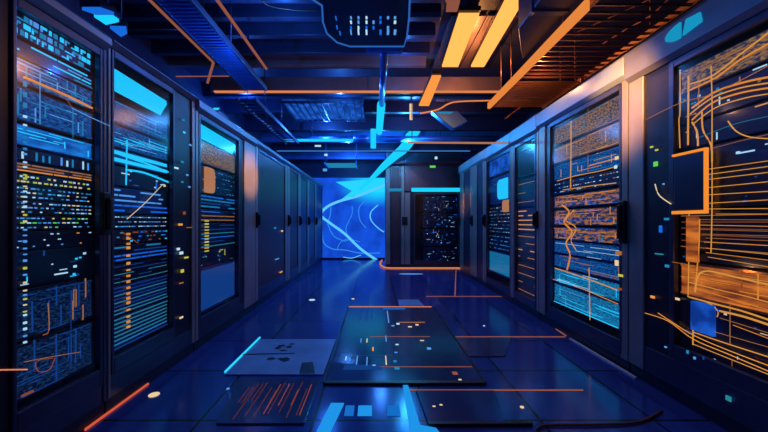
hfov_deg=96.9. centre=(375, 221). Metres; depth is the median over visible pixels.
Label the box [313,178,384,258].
screen
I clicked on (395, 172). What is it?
tall cabinet
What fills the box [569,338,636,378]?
trim
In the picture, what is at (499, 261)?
server
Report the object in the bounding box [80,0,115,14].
lamp
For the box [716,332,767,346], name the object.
cable
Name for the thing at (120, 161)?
server
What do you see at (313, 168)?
wall
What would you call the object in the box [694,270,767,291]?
cable
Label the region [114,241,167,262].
server
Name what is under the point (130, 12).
ceiling beam
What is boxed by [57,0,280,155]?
wall
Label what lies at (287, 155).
ceiling beam
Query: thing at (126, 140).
cable
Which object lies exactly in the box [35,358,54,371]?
cable
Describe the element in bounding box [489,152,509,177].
server
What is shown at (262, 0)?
cable
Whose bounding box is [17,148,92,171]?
server
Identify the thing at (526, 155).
server
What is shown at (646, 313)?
cable
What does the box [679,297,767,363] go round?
server
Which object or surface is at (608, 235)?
server
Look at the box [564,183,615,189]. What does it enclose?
cable
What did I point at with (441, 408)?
tile
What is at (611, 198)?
server
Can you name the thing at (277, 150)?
pipe
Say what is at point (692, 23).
lamp
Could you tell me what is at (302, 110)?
lamp
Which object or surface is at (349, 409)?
light strip
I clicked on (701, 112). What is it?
cable
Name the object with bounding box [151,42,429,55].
ceiling beam
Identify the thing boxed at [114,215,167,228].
server
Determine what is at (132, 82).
tall cabinet
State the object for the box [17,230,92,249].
server
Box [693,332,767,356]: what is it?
cable
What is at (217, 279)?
server
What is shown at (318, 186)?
tall cabinet
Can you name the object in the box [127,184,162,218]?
cable
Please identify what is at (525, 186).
server
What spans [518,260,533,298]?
server
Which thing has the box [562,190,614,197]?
cable
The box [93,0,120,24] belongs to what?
lamp
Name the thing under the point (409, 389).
light strip
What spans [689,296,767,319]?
cable
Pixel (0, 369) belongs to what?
cable
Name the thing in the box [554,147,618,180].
server
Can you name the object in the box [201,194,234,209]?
server
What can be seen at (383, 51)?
lamp
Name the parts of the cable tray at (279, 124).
rail, hanger rod, rail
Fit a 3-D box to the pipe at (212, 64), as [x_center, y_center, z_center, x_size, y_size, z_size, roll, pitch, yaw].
[-1.595,-1.435,3.275,0.024,0.150,0.212,0,0,-41]
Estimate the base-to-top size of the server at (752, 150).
0.122 m
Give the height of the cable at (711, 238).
0.004 m
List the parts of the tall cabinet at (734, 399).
corner post, panel, light panel, header panel, kick panel, door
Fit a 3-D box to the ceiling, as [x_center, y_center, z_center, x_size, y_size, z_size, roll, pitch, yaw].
[0.175,-2.050,4.300,5.550,0.100,11.000,0,0,0]
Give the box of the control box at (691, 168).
[671,147,708,213]
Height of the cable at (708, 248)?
0.010 m
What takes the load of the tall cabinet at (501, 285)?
on the floor
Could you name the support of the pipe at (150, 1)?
attached to the cable tray at (207, 35)
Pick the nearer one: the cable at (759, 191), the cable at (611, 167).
the cable at (759, 191)
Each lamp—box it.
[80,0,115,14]
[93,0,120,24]
[108,0,127,36]
[213,108,227,118]
[281,99,365,121]
[284,122,499,148]
[367,47,401,134]
[418,70,441,105]
[441,6,480,66]
[445,0,459,11]
[469,0,517,67]
[665,12,702,41]
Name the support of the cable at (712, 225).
in the tall cabinet at (734, 399)
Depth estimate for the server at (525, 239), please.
4.07 m
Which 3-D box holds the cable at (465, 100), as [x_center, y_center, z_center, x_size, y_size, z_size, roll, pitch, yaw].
[1.211,-1.403,4.140,1.354,0.182,0.018,0,0,0]
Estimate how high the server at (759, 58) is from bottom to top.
0.145 m
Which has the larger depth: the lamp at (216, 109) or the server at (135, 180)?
the lamp at (216, 109)
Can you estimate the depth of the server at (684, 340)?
1.76 m
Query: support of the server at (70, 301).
in the tall cabinet at (75, 402)
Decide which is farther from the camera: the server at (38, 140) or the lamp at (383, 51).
the lamp at (383, 51)
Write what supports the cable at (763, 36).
attached to the tall cabinet at (734, 399)
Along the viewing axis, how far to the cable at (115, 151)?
2.15 m
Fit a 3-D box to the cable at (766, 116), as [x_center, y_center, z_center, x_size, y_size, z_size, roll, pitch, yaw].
[1.786,-0.477,1.704,0.003,0.024,0.364,0,0,0]
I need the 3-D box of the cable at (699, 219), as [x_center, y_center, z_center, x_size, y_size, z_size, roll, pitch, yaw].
[1.786,0.154,1.887,0.006,0.340,0.026,0,0,0]
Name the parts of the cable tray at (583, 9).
rail, rail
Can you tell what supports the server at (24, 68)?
in the tall cabinet at (75, 402)
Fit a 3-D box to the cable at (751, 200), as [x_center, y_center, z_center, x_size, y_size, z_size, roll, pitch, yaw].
[1.786,-0.101,1.687,0.004,0.004,0.329,0,0,0]
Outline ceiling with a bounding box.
[108,0,688,116]
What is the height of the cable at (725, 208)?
0.014 m
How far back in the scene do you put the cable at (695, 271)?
1.69 m
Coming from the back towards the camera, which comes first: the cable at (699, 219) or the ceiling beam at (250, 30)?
the ceiling beam at (250, 30)
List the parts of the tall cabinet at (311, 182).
corner post, door, header panel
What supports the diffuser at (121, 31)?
attached to the lamp at (120, 28)
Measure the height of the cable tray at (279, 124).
0.600 m
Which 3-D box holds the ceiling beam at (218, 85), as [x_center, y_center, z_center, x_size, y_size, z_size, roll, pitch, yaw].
[-0.265,-1.785,4.464,3.770,0.200,0.132,0,0,0]
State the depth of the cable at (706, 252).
1.67 m
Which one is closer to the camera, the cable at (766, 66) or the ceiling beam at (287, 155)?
the cable at (766, 66)
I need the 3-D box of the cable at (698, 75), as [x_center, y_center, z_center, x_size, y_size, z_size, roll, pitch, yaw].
[1.786,-0.722,1.881,0.006,0.182,0.008,0,0,0]
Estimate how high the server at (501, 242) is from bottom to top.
0.233 m
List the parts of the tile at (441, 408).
panel, frame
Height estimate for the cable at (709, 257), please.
0.020 m
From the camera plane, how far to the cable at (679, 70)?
2.00 m
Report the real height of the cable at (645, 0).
0.111 m
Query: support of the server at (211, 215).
in the tall cabinet at (211, 127)
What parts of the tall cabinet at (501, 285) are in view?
handle, corner post, header panel, door, corner post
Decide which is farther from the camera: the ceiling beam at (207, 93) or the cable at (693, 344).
the ceiling beam at (207, 93)
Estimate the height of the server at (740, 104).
0.156 m
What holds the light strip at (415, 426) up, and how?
on the floor
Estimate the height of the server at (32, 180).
0.043 m
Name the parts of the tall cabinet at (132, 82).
corner post, door, header panel, kick panel, panel, corner post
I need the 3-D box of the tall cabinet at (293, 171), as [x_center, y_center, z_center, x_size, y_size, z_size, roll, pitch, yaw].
[-1.860,0.001,6.035,0.900,2.098,0.822,0,0,0]
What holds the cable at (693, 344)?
attached to the tall cabinet at (734, 399)
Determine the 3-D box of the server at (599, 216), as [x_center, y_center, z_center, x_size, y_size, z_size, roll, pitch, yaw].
[2.072,-0.044,2.935,0.555,0.148,0.994,0,0,0]
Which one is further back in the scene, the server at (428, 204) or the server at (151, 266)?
the server at (428, 204)
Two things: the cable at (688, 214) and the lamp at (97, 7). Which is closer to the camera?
the cable at (688, 214)
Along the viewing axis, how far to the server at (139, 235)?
2.19 m
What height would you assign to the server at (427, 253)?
0.319 m
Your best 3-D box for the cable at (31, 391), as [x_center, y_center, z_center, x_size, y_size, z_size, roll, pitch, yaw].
[-1.496,0.736,1.460,0.010,0.010,0.046,0,0,0]
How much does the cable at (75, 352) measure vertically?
0.065 m
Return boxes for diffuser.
[82,7,113,14]
[94,14,118,24]
[110,26,126,36]
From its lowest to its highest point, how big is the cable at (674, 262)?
0.025 m
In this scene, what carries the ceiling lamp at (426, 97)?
attached to the ceiling beam at (218, 85)
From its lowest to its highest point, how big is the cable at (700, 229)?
0.004 m
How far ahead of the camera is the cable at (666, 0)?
3.01 m
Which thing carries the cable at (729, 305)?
in the tall cabinet at (734, 399)
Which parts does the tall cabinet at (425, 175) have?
corner post, panel, header panel, door, panel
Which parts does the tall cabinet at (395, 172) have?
corner post, header panel, door, corner post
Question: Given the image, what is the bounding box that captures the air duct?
[518,0,575,58]
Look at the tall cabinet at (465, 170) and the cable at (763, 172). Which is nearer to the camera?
the cable at (763, 172)
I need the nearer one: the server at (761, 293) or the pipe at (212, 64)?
the server at (761, 293)
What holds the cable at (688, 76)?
in the tall cabinet at (734, 399)
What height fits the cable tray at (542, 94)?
0.600 m
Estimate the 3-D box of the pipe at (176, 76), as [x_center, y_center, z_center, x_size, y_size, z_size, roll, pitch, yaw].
[-1.763,-1.586,3.700,0.827,0.017,0.012,0,0,0]
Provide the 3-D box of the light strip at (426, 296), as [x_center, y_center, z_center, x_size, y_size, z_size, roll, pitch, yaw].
[1.268,1.048,4.792,1.128,0.004,0.016,0,0,0]
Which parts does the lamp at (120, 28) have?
hanger rod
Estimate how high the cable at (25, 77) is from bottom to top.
0.024 m
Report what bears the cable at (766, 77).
attached to the tall cabinet at (734, 399)
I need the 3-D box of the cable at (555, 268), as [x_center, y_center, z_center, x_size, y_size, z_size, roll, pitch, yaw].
[1.786,0.481,2.956,0.009,0.052,0.873,0,0,0]
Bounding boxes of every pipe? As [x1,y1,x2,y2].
[128,29,181,29]
[148,0,213,62]
[176,76,229,76]
[206,63,214,83]
[215,0,267,69]
[277,150,469,151]
[408,142,507,143]
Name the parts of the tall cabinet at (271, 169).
corner post, handle, kick panel, door, header panel, corner post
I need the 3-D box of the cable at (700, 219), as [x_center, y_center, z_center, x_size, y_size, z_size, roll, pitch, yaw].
[1.786,-0.011,1.698,0.003,0.008,0.352,0,0,0]
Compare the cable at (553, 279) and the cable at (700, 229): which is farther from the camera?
the cable at (553, 279)
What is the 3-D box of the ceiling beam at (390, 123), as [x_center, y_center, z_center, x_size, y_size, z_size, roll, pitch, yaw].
[0.175,-1.875,6.510,5.350,0.250,0.100,0,0,0]
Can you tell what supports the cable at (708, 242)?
in the tall cabinet at (734, 399)
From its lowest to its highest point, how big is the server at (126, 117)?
0.126 m
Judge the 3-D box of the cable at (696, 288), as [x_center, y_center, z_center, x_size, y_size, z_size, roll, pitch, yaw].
[1.784,0.386,1.714,0.004,0.035,0.388,0,0,0]
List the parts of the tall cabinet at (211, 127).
corner post, door, kick panel, header panel, panel, corner post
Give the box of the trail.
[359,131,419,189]
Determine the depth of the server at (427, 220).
7.85 m
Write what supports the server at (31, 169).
in the tall cabinet at (75, 402)
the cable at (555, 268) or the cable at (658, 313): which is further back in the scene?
the cable at (555, 268)
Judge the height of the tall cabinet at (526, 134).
2.258 m
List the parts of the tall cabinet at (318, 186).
corner post, door, corner post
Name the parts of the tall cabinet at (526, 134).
corner post, header panel, door, handle, corner post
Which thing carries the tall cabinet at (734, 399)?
on the floor
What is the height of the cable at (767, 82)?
0.055 m
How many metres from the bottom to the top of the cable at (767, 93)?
0.058 m
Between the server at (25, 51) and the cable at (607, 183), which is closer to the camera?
the server at (25, 51)
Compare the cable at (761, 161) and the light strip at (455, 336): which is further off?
the light strip at (455, 336)
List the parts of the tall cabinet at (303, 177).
corner post, door, header panel, corner post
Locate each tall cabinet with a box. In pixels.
[0,0,112,431]
[100,30,198,413]
[193,96,257,350]
[254,139,288,307]
[287,160,300,284]
[298,169,308,276]
[307,176,316,270]
[315,181,323,264]
[385,152,404,266]
[405,152,461,266]
[458,158,472,278]
[470,150,485,286]
[482,132,512,302]
[510,113,539,318]
[536,52,630,372]
[625,0,767,431]
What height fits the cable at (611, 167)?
0.017 m
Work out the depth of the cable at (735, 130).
1.66 m
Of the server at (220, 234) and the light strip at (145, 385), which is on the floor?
the light strip at (145, 385)
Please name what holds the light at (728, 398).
attached to the tall cabinet at (734, 399)
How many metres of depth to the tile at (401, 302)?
4.35 m
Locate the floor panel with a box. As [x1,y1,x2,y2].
[216,306,511,424]
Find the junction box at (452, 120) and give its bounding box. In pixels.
[431,99,467,130]
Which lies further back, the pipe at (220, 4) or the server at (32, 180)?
the pipe at (220, 4)
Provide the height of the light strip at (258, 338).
0.012 m
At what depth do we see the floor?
2.27 m
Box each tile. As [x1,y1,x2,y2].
[398,300,423,305]
[416,390,532,426]
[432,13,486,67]
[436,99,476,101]
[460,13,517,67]
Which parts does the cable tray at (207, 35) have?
rail, hanger rod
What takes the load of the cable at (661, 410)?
on the floor
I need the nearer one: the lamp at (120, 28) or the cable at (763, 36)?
the cable at (763, 36)
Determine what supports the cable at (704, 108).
attached to the tall cabinet at (734, 399)
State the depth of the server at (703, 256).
1.73 m
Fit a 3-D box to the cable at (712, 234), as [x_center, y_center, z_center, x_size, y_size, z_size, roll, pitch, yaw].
[1.786,0.064,1.692,0.003,0.006,0.341,0,0,0]
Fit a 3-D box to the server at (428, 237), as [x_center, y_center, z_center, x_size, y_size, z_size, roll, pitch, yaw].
[1.480,0.360,8.123,0.784,0.388,0.554,0,0,0]
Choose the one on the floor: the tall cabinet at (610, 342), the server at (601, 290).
the tall cabinet at (610, 342)
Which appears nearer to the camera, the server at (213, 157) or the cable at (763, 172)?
the cable at (763, 172)
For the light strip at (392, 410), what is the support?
on the floor
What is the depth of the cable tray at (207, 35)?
2.84 m
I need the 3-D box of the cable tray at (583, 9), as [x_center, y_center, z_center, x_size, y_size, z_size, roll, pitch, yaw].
[1.711,-1.685,2.935,0.722,0.630,2.370,0,0,0]
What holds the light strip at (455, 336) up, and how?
on the floor
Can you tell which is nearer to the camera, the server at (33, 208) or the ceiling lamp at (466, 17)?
the server at (33, 208)
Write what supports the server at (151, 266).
in the tall cabinet at (132, 82)
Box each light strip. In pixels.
[84,383,148,430]
[224,337,260,372]
[317,403,343,431]
[344,405,354,415]
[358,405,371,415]
[387,405,400,415]
[403,385,438,431]
[409,389,582,390]
[426,296,501,296]
[455,336,564,336]
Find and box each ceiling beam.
[82,0,446,2]
[111,4,440,20]
[128,23,435,38]
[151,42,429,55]
[168,56,425,67]
[203,83,573,98]
[210,77,500,93]
[224,101,548,113]
[245,117,525,130]
[261,131,506,142]
[271,143,490,150]
[281,151,480,159]
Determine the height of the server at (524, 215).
0.276 m
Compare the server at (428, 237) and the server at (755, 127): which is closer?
the server at (755, 127)
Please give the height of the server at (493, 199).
0.401 m
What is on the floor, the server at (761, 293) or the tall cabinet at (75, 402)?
the tall cabinet at (75, 402)
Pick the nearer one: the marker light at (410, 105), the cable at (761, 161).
the cable at (761, 161)
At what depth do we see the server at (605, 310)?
2.89 m
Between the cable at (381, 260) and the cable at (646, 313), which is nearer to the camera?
the cable at (646, 313)
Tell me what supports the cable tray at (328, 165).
hanging from the ceiling
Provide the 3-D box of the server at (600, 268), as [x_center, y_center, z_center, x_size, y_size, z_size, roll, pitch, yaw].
[2.072,0.380,2.935,0.555,0.126,0.994,0,0,0]
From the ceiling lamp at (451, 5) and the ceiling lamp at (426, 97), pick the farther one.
the ceiling lamp at (426, 97)
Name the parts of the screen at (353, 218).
rail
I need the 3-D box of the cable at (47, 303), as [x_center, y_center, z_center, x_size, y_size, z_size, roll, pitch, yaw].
[-1.496,0.440,1.543,0.004,0.141,0.031,0,0,0]
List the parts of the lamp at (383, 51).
mounting plate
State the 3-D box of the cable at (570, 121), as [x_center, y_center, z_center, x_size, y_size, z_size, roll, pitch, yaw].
[1.786,-0.619,3.118,0.010,0.613,0.017,0,0,0]
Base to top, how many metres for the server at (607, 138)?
0.164 m
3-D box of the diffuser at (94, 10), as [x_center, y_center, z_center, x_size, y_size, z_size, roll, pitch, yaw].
[-1.857,-1.410,2.272,0.170,0.020,0.054,0,0,0]
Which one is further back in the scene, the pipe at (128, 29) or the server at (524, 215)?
the server at (524, 215)
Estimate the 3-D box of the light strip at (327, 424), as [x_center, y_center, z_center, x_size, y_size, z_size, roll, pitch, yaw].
[-0.241,1.046,1.823,0.074,0.006,0.290,0,0,8]
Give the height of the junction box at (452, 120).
0.576 m
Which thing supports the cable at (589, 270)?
in the tall cabinet at (610, 342)
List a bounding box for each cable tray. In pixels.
[153,0,266,90]
[236,68,298,144]
[324,143,357,168]
[487,0,702,108]
[493,29,582,108]
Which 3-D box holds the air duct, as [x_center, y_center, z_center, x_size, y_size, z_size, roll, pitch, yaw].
[1.235,-1.742,2.672,0.270,0.515,0.944,0,0,0]
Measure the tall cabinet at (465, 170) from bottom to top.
2.258 m
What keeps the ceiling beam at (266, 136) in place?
attached to the ceiling
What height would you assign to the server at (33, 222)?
0.060 m
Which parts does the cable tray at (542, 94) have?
hanger rod, hanger rod, rail, hanger rod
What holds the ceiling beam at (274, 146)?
attached to the ceiling
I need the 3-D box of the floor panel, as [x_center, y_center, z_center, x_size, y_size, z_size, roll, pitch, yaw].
[0.090,1.042,2.964,2.280,0.016,2.411,0,0,0]
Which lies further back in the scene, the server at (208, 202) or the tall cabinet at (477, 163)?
the tall cabinet at (477, 163)
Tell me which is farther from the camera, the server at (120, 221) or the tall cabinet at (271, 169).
the tall cabinet at (271, 169)
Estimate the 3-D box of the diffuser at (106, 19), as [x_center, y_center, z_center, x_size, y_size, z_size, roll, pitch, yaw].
[-1.862,-1.410,2.363,0.123,0.020,0.095,0,0,5]
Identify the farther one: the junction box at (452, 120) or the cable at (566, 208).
the junction box at (452, 120)
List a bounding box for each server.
[17,11,92,73]
[17,39,92,89]
[17,57,92,110]
[17,85,92,140]
[17,123,92,160]
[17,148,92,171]
[17,162,92,181]
[17,173,92,190]
[17,185,92,202]
[17,201,92,215]
[17,216,92,229]
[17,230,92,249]
[17,246,92,287]
[17,277,92,341]
[17,319,92,402]
[114,100,167,141]
[114,125,167,161]
[114,148,167,174]
[114,166,167,192]
[114,187,167,214]
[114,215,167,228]
[114,229,167,243]
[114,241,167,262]
[114,257,167,284]
[114,274,167,316]
[114,299,167,351]
[201,140,234,173]
[201,165,234,197]
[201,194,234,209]
[201,209,234,221]
[201,223,234,249]
[201,246,234,266]
[201,260,234,313]
[420,196,456,212]
[420,213,456,227]
[420,229,456,245]
[420,246,456,260]
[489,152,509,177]
[489,173,509,204]
[489,205,509,233]
[489,234,509,252]
[489,250,509,278]
[518,144,533,178]
[518,176,533,206]
[518,208,533,231]
[518,232,533,262]
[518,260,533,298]
[554,95,618,145]
[554,122,618,164]
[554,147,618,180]
[554,169,618,194]
[554,188,618,207]
[554,206,616,225]
[554,227,618,244]
[554,240,618,261]
[554,253,618,281]
[554,267,618,301]
[554,282,618,328]
[679,210,767,256]
[679,252,767,268]
[679,261,767,314]
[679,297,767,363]
[679,335,767,380]
[680,63,767,124]
[680,101,767,149]
[681,29,767,95]
[704,133,767,171]
[709,163,767,207]
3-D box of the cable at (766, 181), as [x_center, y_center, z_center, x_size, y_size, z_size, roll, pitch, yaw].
[1.786,-0.184,1.687,0.004,0.005,0.329,0,0,0]
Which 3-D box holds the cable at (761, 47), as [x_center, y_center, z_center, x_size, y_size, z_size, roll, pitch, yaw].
[1.782,-0.781,1.724,0.009,0.071,0.412,0,0,0]
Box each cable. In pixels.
[0,369,27,370]
[21,390,33,396]
[23,76,92,108]
[25,352,78,361]
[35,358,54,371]
[43,303,49,334]
[72,108,109,125]
[114,150,168,172]
[125,140,127,184]
[127,169,168,182]
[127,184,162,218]
[262,0,317,10]
[380,260,459,268]
[420,100,489,113]
[536,409,662,430]
[553,279,617,303]
[554,301,617,327]
[555,268,616,289]
[557,167,613,180]
[561,204,572,269]
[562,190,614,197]
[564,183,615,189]
[566,210,575,249]
[570,121,571,187]
[577,0,647,31]
[589,270,589,317]
[602,0,667,43]
[645,66,766,119]
[646,313,767,370]
[658,313,767,365]
[674,262,767,279]
[678,70,680,147]
[687,76,688,144]
[687,214,689,296]
[688,282,767,302]
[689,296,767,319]
[690,32,767,84]
[690,43,767,90]
[690,82,767,113]
[691,76,767,108]
[691,87,767,119]
[691,122,698,145]
[693,93,767,123]
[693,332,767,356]
[693,344,767,374]
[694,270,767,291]
[695,219,699,279]
[695,271,767,288]
[696,288,767,309]
[698,75,699,105]
[699,116,767,137]
[700,219,741,219]
[700,229,767,231]
[701,112,712,161]
[706,252,765,259]
[708,242,767,245]
[708,248,767,254]
[709,166,767,174]
[709,172,767,179]
[709,181,767,187]
[709,191,767,194]
[709,200,763,203]
[709,257,767,266]
[710,66,712,252]
[710,161,766,168]
[711,238,767,240]
[712,225,767,226]
[712,234,767,235]
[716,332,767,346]
[719,310,767,325]
[721,318,767,332]
[725,208,767,208]
[727,121,767,138]
[729,305,730,343]
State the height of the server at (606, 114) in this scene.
0.179 m
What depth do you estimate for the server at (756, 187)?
1.68 m
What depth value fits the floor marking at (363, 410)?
1.89 m
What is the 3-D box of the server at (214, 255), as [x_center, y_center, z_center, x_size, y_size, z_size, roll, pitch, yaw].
[-1.783,0.320,3.230,0.554,0.137,0.804,0,0,0]
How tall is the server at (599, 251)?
0.126 m
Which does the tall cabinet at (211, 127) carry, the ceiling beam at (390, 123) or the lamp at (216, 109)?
the lamp at (216, 109)
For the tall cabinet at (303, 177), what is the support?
on the floor
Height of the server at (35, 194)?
0.056 m
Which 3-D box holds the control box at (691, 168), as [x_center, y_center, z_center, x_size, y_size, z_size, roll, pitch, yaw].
[1.738,-0.219,1.887,0.020,0.347,0.202,0,0,0]
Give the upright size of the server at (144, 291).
0.173 m
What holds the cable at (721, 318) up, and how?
attached to the tall cabinet at (734, 399)
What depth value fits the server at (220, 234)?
3.26 m
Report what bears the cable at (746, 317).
in the tall cabinet at (734, 399)
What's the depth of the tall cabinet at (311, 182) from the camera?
7.75 m
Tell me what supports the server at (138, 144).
in the tall cabinet at (132, 82)
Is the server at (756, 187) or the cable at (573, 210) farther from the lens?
the cable at (573, 210)
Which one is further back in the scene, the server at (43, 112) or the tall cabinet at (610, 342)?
the tall cabinet at (610, 342)
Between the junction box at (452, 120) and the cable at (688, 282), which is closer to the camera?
the cable at (688, 282)
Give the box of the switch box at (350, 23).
[312,0,410,46]
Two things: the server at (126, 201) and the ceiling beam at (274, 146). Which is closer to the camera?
the server at (126, 201)
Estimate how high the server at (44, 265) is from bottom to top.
0.150 m
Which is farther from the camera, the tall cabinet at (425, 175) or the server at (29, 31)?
the tall cabinet at (425, 175)
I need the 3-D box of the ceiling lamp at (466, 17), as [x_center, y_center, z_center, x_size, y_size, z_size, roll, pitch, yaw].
[0.884,-1.930,3.644,0.212,0.060,1.141,0,0,3]
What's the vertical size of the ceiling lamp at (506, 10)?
0.060 m
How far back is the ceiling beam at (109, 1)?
2.90 m
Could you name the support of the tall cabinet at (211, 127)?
on the floor
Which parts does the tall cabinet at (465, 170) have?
corner post, header panel, door, corner post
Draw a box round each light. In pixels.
[148,392,159,396]
[409,104,412,119]
[725,395,731,401]
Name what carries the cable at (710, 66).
attached to the tall cabinet at (734, 399)
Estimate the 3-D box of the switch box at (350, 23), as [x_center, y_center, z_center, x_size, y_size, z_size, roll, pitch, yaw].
[-0.111,-1.770,2.654,0.753,0.460,0.694,0,0,0]
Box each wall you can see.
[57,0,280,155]
[288,160,467,177]
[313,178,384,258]
[507,0,705,133]
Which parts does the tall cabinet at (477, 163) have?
corner post, header panel, door, corner post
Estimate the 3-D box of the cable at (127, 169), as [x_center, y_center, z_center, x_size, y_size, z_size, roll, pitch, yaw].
[-1.496,-0.303,2.248,0.012,0.042,0.395,0,0,0]
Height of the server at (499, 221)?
0.401 m
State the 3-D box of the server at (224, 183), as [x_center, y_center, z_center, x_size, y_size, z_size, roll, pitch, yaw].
[-1.783,-0.373,3.230,0.554,0.234,0.804,0,0,0]
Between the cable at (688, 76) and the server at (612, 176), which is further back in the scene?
the server at (612, 176)
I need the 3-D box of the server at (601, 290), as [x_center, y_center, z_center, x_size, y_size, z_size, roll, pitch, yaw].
[2.072,0.524,2.935,0.555,0.141,0.994,0,0,0]
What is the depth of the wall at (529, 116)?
3.92 m
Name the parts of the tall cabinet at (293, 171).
corner post, door, header panel, corner post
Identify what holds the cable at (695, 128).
in the tall cabinet at (734, 399)
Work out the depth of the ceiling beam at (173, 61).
4.08 m
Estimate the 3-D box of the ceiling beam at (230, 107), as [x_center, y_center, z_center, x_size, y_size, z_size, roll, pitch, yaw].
[0.175,-1.905,5.650,5.350,0.190,0.100,0,0,0]
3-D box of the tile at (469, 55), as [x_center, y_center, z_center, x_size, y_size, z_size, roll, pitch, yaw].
[1.220,-1.984,3.805,0.300,0.027,1.110,0,0,0]
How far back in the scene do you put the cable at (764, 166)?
1.67 m
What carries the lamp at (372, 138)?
hanging from the ceiling
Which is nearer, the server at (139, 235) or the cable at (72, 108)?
the cable at (72, 108)
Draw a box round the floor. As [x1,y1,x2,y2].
[81,259,728,431]
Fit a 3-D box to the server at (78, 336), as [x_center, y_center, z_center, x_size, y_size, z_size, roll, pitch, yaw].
[-1.782,0.641,1.593,0.555,0.245,0.439,0,0,0]
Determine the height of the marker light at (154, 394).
0.004 m
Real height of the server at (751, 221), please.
0.214 m
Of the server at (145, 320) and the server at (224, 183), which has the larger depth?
the server at (224, 183)
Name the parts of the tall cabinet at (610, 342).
corner post, panel, header panel, kick panel, door, handle, corner post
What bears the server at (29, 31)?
in the tall cabinet at (75, 402)
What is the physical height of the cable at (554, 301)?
0.018 m

